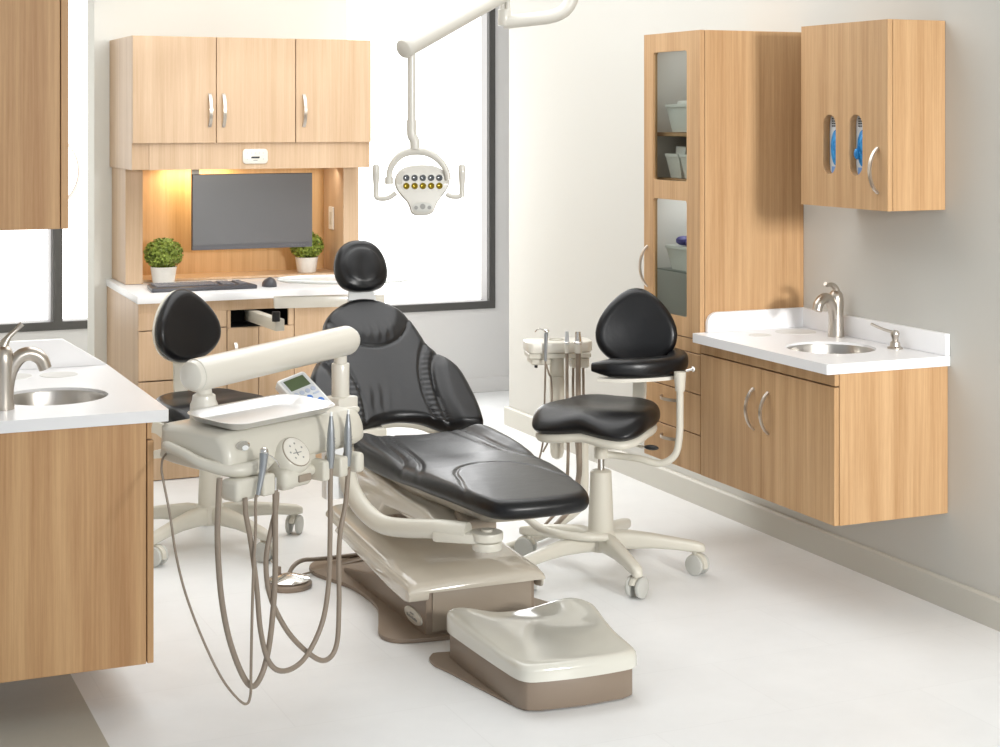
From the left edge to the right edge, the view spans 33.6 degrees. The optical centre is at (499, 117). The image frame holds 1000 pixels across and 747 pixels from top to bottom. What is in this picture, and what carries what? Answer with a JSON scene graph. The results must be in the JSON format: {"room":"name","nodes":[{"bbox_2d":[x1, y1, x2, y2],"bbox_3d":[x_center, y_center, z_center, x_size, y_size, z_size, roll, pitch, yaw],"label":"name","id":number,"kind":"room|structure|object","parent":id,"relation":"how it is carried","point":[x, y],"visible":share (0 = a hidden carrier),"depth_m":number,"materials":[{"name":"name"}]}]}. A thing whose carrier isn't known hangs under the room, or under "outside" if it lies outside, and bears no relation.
{"room":"dental clinic","nodes":[
{"label":"dental clinic","id":0,"kind":"room"},
{"bbox_2d":[0,674,108,746],"bbox_3d":[-2.163,1.749,5.494,1.262,0.001,7.400,0,0,-24],"label":"floor strip","id":1,"kind":"object","parent":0,"point":[52,711],"depth_m":4.85,"materials":[{"name":"grey plastic"}]},
{"bbox_2d":[87,0,346,363],"bbox_3d":[-1.546,0.300,9.155,1.406,2.900,0.207,0,0,-24],"label":"wall partition","id":2,"kind":"structure","parent":0,"point":[107,20],"depth_m":8.88,"materials":[{"name":"white paint"}]},
{"bbox_2d":[0,6,508,377],"bbox_3d":[-1.205,0.300,10.197,5.200,2.900,0.150,0,0,-24],"label":"wall","id":3,"kind":"structure","parent":0,"point":[476,341],"depth_m":10.63,"materials":[{"name":"white paint"}]},
{"bbox_2d":[0,0,86,332],"bbox_3d":[-2.800,0.134,9.478,1.600,2.167,0.142,0,0,-24],"label":"window","id":4,"kind":"structure","parent":3,"relation":"in","point":[43,272],"depth_m":9.62,"materials":[{"name":"grey"}]},
{"bbox_2d":[347,0,494,312],"bbox_3d":[-0.972,0.134,10.282,1.995,2.167,0.142,0,0,-24],"label":"window","id":5,"kind":"structure","parent":3,"relation":"in","point":[447,254],"depth_m":10.59,"materials":[{"name":"grey glass"}]},
{"bbox_2d":[466,376,508,392],"bbox_3d":[-1.218,1.703,10.102,5.100,0.094,0.014,0,0,-24],"label":"baseboard","id":6,"kind":"structure","parent":3,"relation":"attached to","point":[496,383],"depth_m":10.60,"materials":[{"name":"white paint"}]},
{"bbox_2d":[71,390,999,746],"bbox_3d":[-0.288,1.750,3.885,8.600,0.001,12.345,0,0,-24],"label":"floor","id":7,"kind":"structure","parent":0,"point":[779,643],"depth_m":5.35,"materials":[{"name":"white plastic"}]},
{"bbox_2d":[151,289,303,566],"bbox_3d":[-1.154,1.236,6.796,0.772,1.027,0.767,0,0,-38],"label":"stool","id":8,"kind":"object","parent":7,"relation":"on","point":[185,328],"visible":0.57,"depth_m":6.87,"materials":[{"name":"beige plastic"}]},
{"bbox_2d":[107,286,379,480],"bbox_3d":[-1.351,1.321,8.606,1.227,0.859,0.952,0,0,-24],"label":"base cabinet","id":9,"kind":"object","parent":7,"relation":"on","point":[132,352],"visible":0.24,"depth_m":8.18,"materials":[{"name":"brown wood"}]},
{"bbox_2d":[106,277,381,303],"bbox_3d":[-1.356,0.872,8.603,1.240,0.037,0.953,0,0,-24],"label":"countertop","id":10,"kind":"structure","parent":9,"relation":"on","point":[137,293],"depth_m":8.24,"materials":[{"name":"white"}]},
{"bbox_2d":[143,237,183,282],"bbox_3d":[-1.732,0.733,8.540,0.204,0.241,0.205,0,0,-24],"label":"potted plant","id":11,"kind":"object","parent":10,"relation":"on","point":[162,254],"visible":1,"depth_m":8.49,"materials":[{"name":"green plant"}]},
{"bbox_2d":[147,280,256,292],"bbox_3d":[-1.502,0.840,8.302,0.524,0.025,0.250,0,0,-23],"label":"keyboard","id":12,"kind":"object","parent":10,"relation":"on","point":[234,284],"visible":1,"depth_m":8.24,"materials":[{"name":"grey plastic"}]},
{"bbox_2d":[110,35,370,284],"bbox_3d":[-1.363,0.220,8.764,1.266,1.263,0.652,0,0,-24],"label":"cabinet","id":13,"kind":"object","parent":10,"relation":"on","point":[179,105],"visible":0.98,"depth_m":8.57,"materials":[{"name":"brown wood"}]},
{"bbox_2d":[191,170,311,250],"bbox_3d":[-1.370,0.478,8.895,0.648,0.420,0.354,0,0,-24],"label":"monitor","id":14,"kind":"object","parent":13,"relation":"attached to","point":[252,210],"visible":0.95,"depth_m":8.73,"materials":[{"name":"grey plastic"}]},
{"bbox_2d":[329,212,331,224],"bbox_3d":[-0.932,0.550,9.120,0.002,0.070,0.036,0,0,-24],"label":"socket","id":15,"kind":"object","parent":13,"relation":"attached to","point":[330,213],"depth_m":9.12,"materials":[{"name":"beige plastic"}]},
{"bbox_2d":[329,206,333,229],"bbox_3d":[-0.928,0.550,9.122,0.008,0.126,0.080,0,0,-24],"label":"wall outlet","id":16,"kind":"object","parent":13,"relation":"attached to","point":[331,208],"depth_m":9.10,"materials":[{"name":"beige plastic"}]},
{"bbox_2d":[262,277,276,286],"bbox_3d":[-1.169,0.828,8.400,0.072,0.048,0.116,0,0,-24],"label":"mouse","id":17,"kind":"object","parent":10,"relation":"on","point":[269,282],"visible":1,"depth_m":8.36,"materials":[{"name":"grey plastic"}]},
{"bbox_2d":[290,231,323,272],"bbox_3d":[-1.054,0.727,9.041,0.191,0.224,0.197,0,0,-24],"label":"potted plant","id":18,"kind":"object","parent":10,"relation":"on","point":[306,258],"visible":0.66,"depth_m":8.99,"materials":[{"name":"green plant"}]},
{"bbox_2d":[245,275,410,330],"bbox_3d":[-0.928,0.876,7.841,1.027,0.264,0.444,0,0,31],"label":"tray","id":19,"kind":"object","parent":9,"relation":"attached to","point":[274,322],"visible":0.62,"depth_m":7.72,"materials":[{"name":"beige plastic"}]},
{"bbox_2d":[269,553,362,592],"bbox_3d":[-0.701,1.708,6.366,0.188,0.084,0.566,0,0,29],"label":"foot pedal","id":20,"kind":"object","parent":7,"relation":"on","point":[288,582],"visible":0.84,"depth_m":6.17,"materials":[{"name":"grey plastic"}]},
{"bbox_2d":[309,240,588,643],"bbox_3d":[-0.237,1.129,6.065,0.743,1.241,1.919,0,0,-24],"label":"dental chair","id":21,"kind":"object","parent":7,"relation":"on","point":[465,469],"visible":0.95,"depth_m":5.87,"materials":[{"name":"black leather"}]},
{"bbox_2d":[160,326,502,552],"bbox_3d":[-0.511,1.040,5.089,0.692,0.677,0.951,0,0,31],"label":"dental delivery unit","id":22,"kind":"object","parent":21,"relation":"attached to","point":[295,444],"visible":0.94,"depth_m":5.04,"materials":[{"name":"beige plastic"}]},
{"bbox_2d":[160,447,279,704],"bbox_3d":[-0.860,1.302,4.742,0.364,0.721,0.285,0,0,27],"label":"hose","id":23,"kind":"object","parent":22,"relation":"in","point":[263,457],"visible":0.97,"depth_m":4.71,"materials":[{"name":"grey rubber"}]},
{"bbox_2d":[214,477,277,688],"bbox_3d":[-0.717,1.322,4.732,0.033,0.626,0.236,0,0,39],"label":"hose","id":24,"kind":"object","parent":22,"relation":"in","point":[217,539],"visible":1,"depth_m":4.71,"materials":[{"name":"taupe rubber"}]},
{"bbox_2d":[187,394,334,429],"bbox_3d":[-0.713,0.884,4.985,0.246,0.036,0.451,0,0,38],"label":"tray","id":25,"kind":"object","parent":22,"relation":"on","point":[260,411],"visible":1,"depth_m":5.02,"materials":[{"name":"white plastic"}]},
{"bbox_2d":[242,412,334,673],"bbox_3d":[-0.614,1.255,4.856,0.026,0.738,0.381,0,0,36],"label":"hose","id":26,"kind":"object","parent":22,"relation":"in","point":[330,453],"visible":1,"depth_m":4.95,"materials":[{"name":"grey rubber"}]},
{"bbox_2d":[263,410,351,662],"bbox_3d":[-0.569,1.271,4.949,0.026,0.750,0.369,0,0,37],"label":"hose","id":27,"kind":"object","parent":22,"relation":"in","point":[347,431],"visible":1,"depth_m":5.05,"materials":[{"name":"grey rubber"}]},
{"bbox_2d":[506,337,591,549],"bbox_3d":[0.108,1.337,6.865,0.258,0.806,0.878,0,0,44],"label":"stand","id":28,"kind":"object","parent":21,"relation":"attached to","point":[533,348],"visible":0.48,"depth_m":6.97,"materials":[{"name":"beige plastic"}]},
{"bbox_2d":[535,328,552,457],"bbox_3d":[0.183,1.170,6.915,0.071,0.591,0.050,0,0,10],"label":"syringe","id":29,"kind":"object","parent":28,"relation":"in","point":[546,331],"visible":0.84,"depth_m":6.90,"materials":[{"name":"grey"}]},
{"bbox_2d":[544,516,554,523],"bbox_3d":[0.187,1.629,6.729,0.030,0.020,0.094,0,0,27],"label":"hose","id":30,"kind":"object","parent":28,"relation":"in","point":[549,519],"depth_m":6.74,"materials":[{"name":"white"}]},
{"bbox_2d":[523,337,591,353],"bbox_3d":[0.245,0.960,7.003,0.282,0.046,0.154,0,0,-9],"label":"tray","id":31,"kind":"object","parent":28,"relation":"on","point":[530,345],"depth_m":6.94,"materials":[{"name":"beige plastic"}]},
{"bbox_2d":[554,514,568,523],"bbox_3d":[0.206,1.572,6.514,0.075,0.031,0.254,0,0,15],"label":"hose","id":32,"kind":"object","parent":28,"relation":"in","point":[562,517],"depth_m":6.74,"materials":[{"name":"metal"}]},
{"bbox_2d":[564,331,569,398],"bbox_3d":[0.264,1.022,6.879,0.030,0.279,0.049,0,0,27],"label":"hose","id":33,"kind":"object","parent":28,"relation":"in","point":[566,342],"depth_m":6.89,"materials":[{"name":"white"}]},
{"bbox_2d":[566,443,569,474],"bbox_3d":[0.269,1.414,6.887,0.030,0.132,0.030,0,0,27],"label":"hose","id":34,"kind":"object","parent":28,"relation":"in","point":[567,444],"depth_m":6.90,"materials":[{"name":"white"}]},
{"bbox_2d":[575,442,581,484],"bbox_3d":[0.287,1.419,6.826,0.075,0.192,0.120,0,0,15],"label":"hose","id":35,"kind":"object","parent":28,"relation":"in","point":[578,445],"depth_m":6.89,"materials":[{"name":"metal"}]},
{"bbox_2d":[572,331,584,396],"bbox_3d":[0.287,1.013,6.827,0.075,0.286,0.239,0,0,15],"label":"hose","id":36,"kind":"object","parent":28,"relation":"in","point":[578,342],"depth_m":6.89,"materials":[{"name":"silver metal"}]},
{"bbox_2d":[429,598,636,710],"bbox_3d":[0.113,1.659,5.204,0.525,0.182,0.641,0,0,-24],"label":"box","id":37,"kind":"object","parent":7,"relation":"on","point":[561,653],"visible":1,"depth_m":5.05,"materials":[{"name":"brown plastic"}]},
{"bbox_2d":[514,288,709,598],"bbox_3d":[0.433,1.213,6.383,0.738,1.072,0.767,0,0,-2],"label":"stool","id":38,"kind":"object","parent":7,"relation":"on","point":[636,331],"visible":0.95,"depth_m":6.34,"materials":[{"name":"black leather"}]},
{"bbox_2d":[674,371,685,391],"bbox_3d":[0.685,1.002,6.310,0.046,0.072,0.046,0,0,28],"label":"socket","id":39,"kind":"object","parent":38,"relation":"attached to","point":[679,376],"depth_m":6.29,"materials":[{"name":"beige plastic"}]},
{"bbox_2d":[509,0,999,597],"bbox_3d":[2.145,0.300,4.837,0.120,2.900,10.130,0,0,-24],"label":"wall","id":40,"kind":"structure","parent":0,"point":[576,82],"depth_m":6.83,"materials":[{"name":"grey paint"}]},
{"bbox_2d":[639,30,803,473],"bbox_3d":[0.903,0.531,6.858,0.526,1.761,0.462,0,0,-24],"label":"tall cabinet","id":41,"kind":"object","parent":40,"relation":"attached to","point":[739,209],"visible":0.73,"depth_m":6.67,"materials":[{"name":"brown wood"}]},
{"bbox_2d":[657,132,686,136],"bbox_3d":[0.938,0.068,6.873,0.422,0.016,0.419,0,0,-24],"label":"shelf","id":42,"kind":"object","parent":41,"relation":"attached to","point":[659,134],"depth_m":6.88,"materials":[{"name":"brown wood"}]},
{"bbox_2d":[658,177,686,180],"bbox_3d":[0.938,0.258,6.873,0.422,0.016,0.419,0,0,-24],"label":"shelf","id":43,"kind":"object","parent":41,"relation":"attached to","point":[660,178],"depth_m":6.86,"materials":[{"name":"brown wood"}]},
{"bbox_2d":[660,269,686,273],"bbox_3d":[0.938,0.633,6.873,0.422,0.006,0.419,0,0,-24],"label":"shelf","id":44,"kind":"object","parent":41,"relation":"attached to","point":[662,271],"depth_m":6.96,"materials":[{"name":"clear glass"}]},
{"bbox_2d":[665,236,686,270],"bbox_3d":[0.846,0.552,6.855,0.247,0.151,0.227,0,0,-24],"label":"storage bin","id":45,"kind":"object","parent":41,"relation":"on","point":[677,253],"visible":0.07,"depth_m":6.83,"materials":[{"name":"white plastic"}]},
{"bbox_2d":[665,101,686,131],"bbox_3d":[0.846,-0.007,6.855,0.247,0.130,0.227,0,0,-24],"label":"storage bin","id":46,"kind":"object","parent":41,"relation":"on","point":[677,113],"visible":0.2,"depth_m":6.84,"materials":[{"name":"white plastic"}]},
{"bbox_2d":[665,146,686,177],"bbox_3d":[0.822,0.183,6.910,0.247,0.130,0.108,0,0,-24],"label":"storage bin","id":47,"kind":"object","parent":41,"relation":"on","point":[673,159],"visible":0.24,"depth_m":6.86,"materials":[{"name":"white plastic"}]},
{"bbox_2d":[679,154,686,178],"bbox_3d":[0.869,0.183,6.803,0.247,0.130,0.108,0,0,-24],"label":"storage bin","id":48,"kind":"object","parent":41,"relation":"on","point":[683,157],"visible":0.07,"depth_m":6.78,"materials":[{"name":"white plastic"}]},
{"bbox_2d":[504,406,999,631],"bbox_3d":[2.131,1.697,4.847,0.138,0.106,10.160,0,0,-24],"label":"baseboard","id":49,"kind":"structure","parent":40,"relation":"attached to","point":[966,601],"depth_m":6.66,"materials":[{"name":"grey paint"}]},
{"bbox_2d":[701,344,947,525],"bbox_3d":[1.178,1.149,6.232,0.526,0.526,0.903,0,0,-24],"label":"base cabinet","id":50,"kind":"object","parent":40,"relation":"attached to","point":[871,446],"visible":0.92,"depth_m":5.89,"materials":[{"name":"brown wood"}]},
{"bbox_2d":[693,307,949,374],"bbox_3d":[1.181,0.827,6.227,0.524,0.115,0.914,0,0,-24],"label":"countertop","id":51,"kind":"structure","parent":50,"relation":"on","point":[765,334],"depth_m":6.25,"materials":[{"name":"white"}]},
{"bbox_2d":[812,282,843,337],"bbox_3d":[1.266,0.740,6.404,0.168,0.216,0.063,0,0,-42],"label":"faucet","id":52,"kind":"object","parent":51,"relation":"on","point":[834,300],"visible":1,"depth_m":6.41,"materials":[{"name":"silver metal"}]},
{"bbox_2d":[787,344,874,386],"bbox_3d":[1.222,0.938,6.130,0.329,0.161,0.329,0,0,-24],"label":"sink basin","id":53,"kind":"object","parent":51,"relation":"in","point":[812,348],"visible":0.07,"depth_m":6.28,"materials":[{"name":"silver metal"}]},
{"bbox_2d":[870,323,902,349],"bbox_3d":[1.424,0.801,6.096,0.115,0.094,0.056,0,0,-8],"label":"soap dispenser","id":54,"kind":"object","parent":51,"relation":"on","point":[894,344],"visible":1,"depth_m":6.09,"materials":[{"name":"silver metal"}]},
{"bbox_2d":[801,19,944,210],"bbox_3d":[1.354,-0.010,6.125,0.290,0.678,0.537,0,0,-24],"label":"upper cabinet","id":55,"kind":"object","parent":40,"relation":"attached to","point":[889,74],"visible":1,"depth_m":5.93,"materials":[{"name":"brown wood"}]},
{"bbox_2d":[830,116,835,172],"bbox_3d":[1.290,0.111,6.177,0.113,0.262,0.120,0,0,-24],"label":"glove box","id":56,"kind":"object","parent":55,"relation":"in","point":[832,120],"visible":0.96,"depth_m":6.18,"materials":[{"name":"white"}]},
{"bbox_2d":[854,116,862,174],"bbox_3d":[1.352,0.111,6.025,0.122,0.262,0.120,0,0,-24],"label":"glove box","id":57,"kind":"object","parent":55,"relation":"in","point":[858,152],"visible":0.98,"depth_m":6.02,"materials":[{"name":"white"}]},
{"bbox_3d":[0.691,-1.200,4.889,6.000,0.100,11.395,0,0,-24],"label":"ceiling","id":58,"kind":"structure","parent":0,"visible":0},
{"bbox_2d":[372,0,577,215],"bbox_3d":[-0.045,-0.398,6.236,0.969,1.503,0.295,0,0,-41],"label":"light","id":59,"kind":"object","parent":58,"relation":"hanging from","point":[421,187],"visible":1,"depth_m":5.99,"materials":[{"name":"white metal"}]},
{"bbox_2d":[414,204,430,209],"bbox_3d":[-0.279,0.320,5.980,0.062,0.021,0.003,0,0,-8],"label":"button","id":60,"kind":"object","parent":59,"relation":"on","point":[416,206],"depth_m":5.98,"materials":[{"name":"grey plastic"}]},
{"bbox_3d":[-2.499,0.300,6.903,0.080,2.900,4.840,0,0,-24],"label":"wall","id":61,"kind":"structure","parent":0,"visible":0},
{"bbox_2d":[0,0,80,229],"bbox_3d":[-1.540,-0.040,5.196,0.300,0.720,0.972,0,0,-24],"label":"upper cabinet","id":62,"kind":"object","parent":61,"relation":"attached to","point":[34,144],"visible":1,"depth_m":4.75,"materials":[{"name":"brown wood"}]},
{"bbox_2d":[0,423,153,682],"bbox_3d":[-1.431,1.256,5.251,0.544,0.713,0.960,0,0,-24],"label":"base cabinet","id":63,"kind":"object","parent":61,"relation":"attached to","point":[77,504],"visible":0.84,"depth_m":4.82,"materials":[{"name":"brown wood"}]},
{"bbox_2d":[0,338,168,433],"bbox_3d":[-1.431,0.832,5.255,0.548,0.133,0.992,0,0,-24],"label":"countertop","id":64,"kind":"structure","parent":63,"relation":"on","point":[72,368],"depth_m":5.18,"materials":[{"name":"white stone"}]},
{"bbox_2d":[0,322,51,410],"bbox_3d":[-1.425,0.735,4.941,0.174,0.256,0.065,0,0,-26],"label":"faucet","id":65,"kind":"object","parent":64,"relation":"on","point":[10,362],"visible":1,"depth_m":4.91,"materials":[{"name":"silver metal"}]},
{"bbox_2d":[14,390,106,405],"bbox_3d":[-1.388,0.953,5.146,0.335,0.161,0.335,0,0,-24],"label":"sink basin","id":66,"kind":"object","parent":64,"relation":"in","point":[57,397],"visible":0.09,"depth_m":5.30,"materials":[{"name":"silver metal"}]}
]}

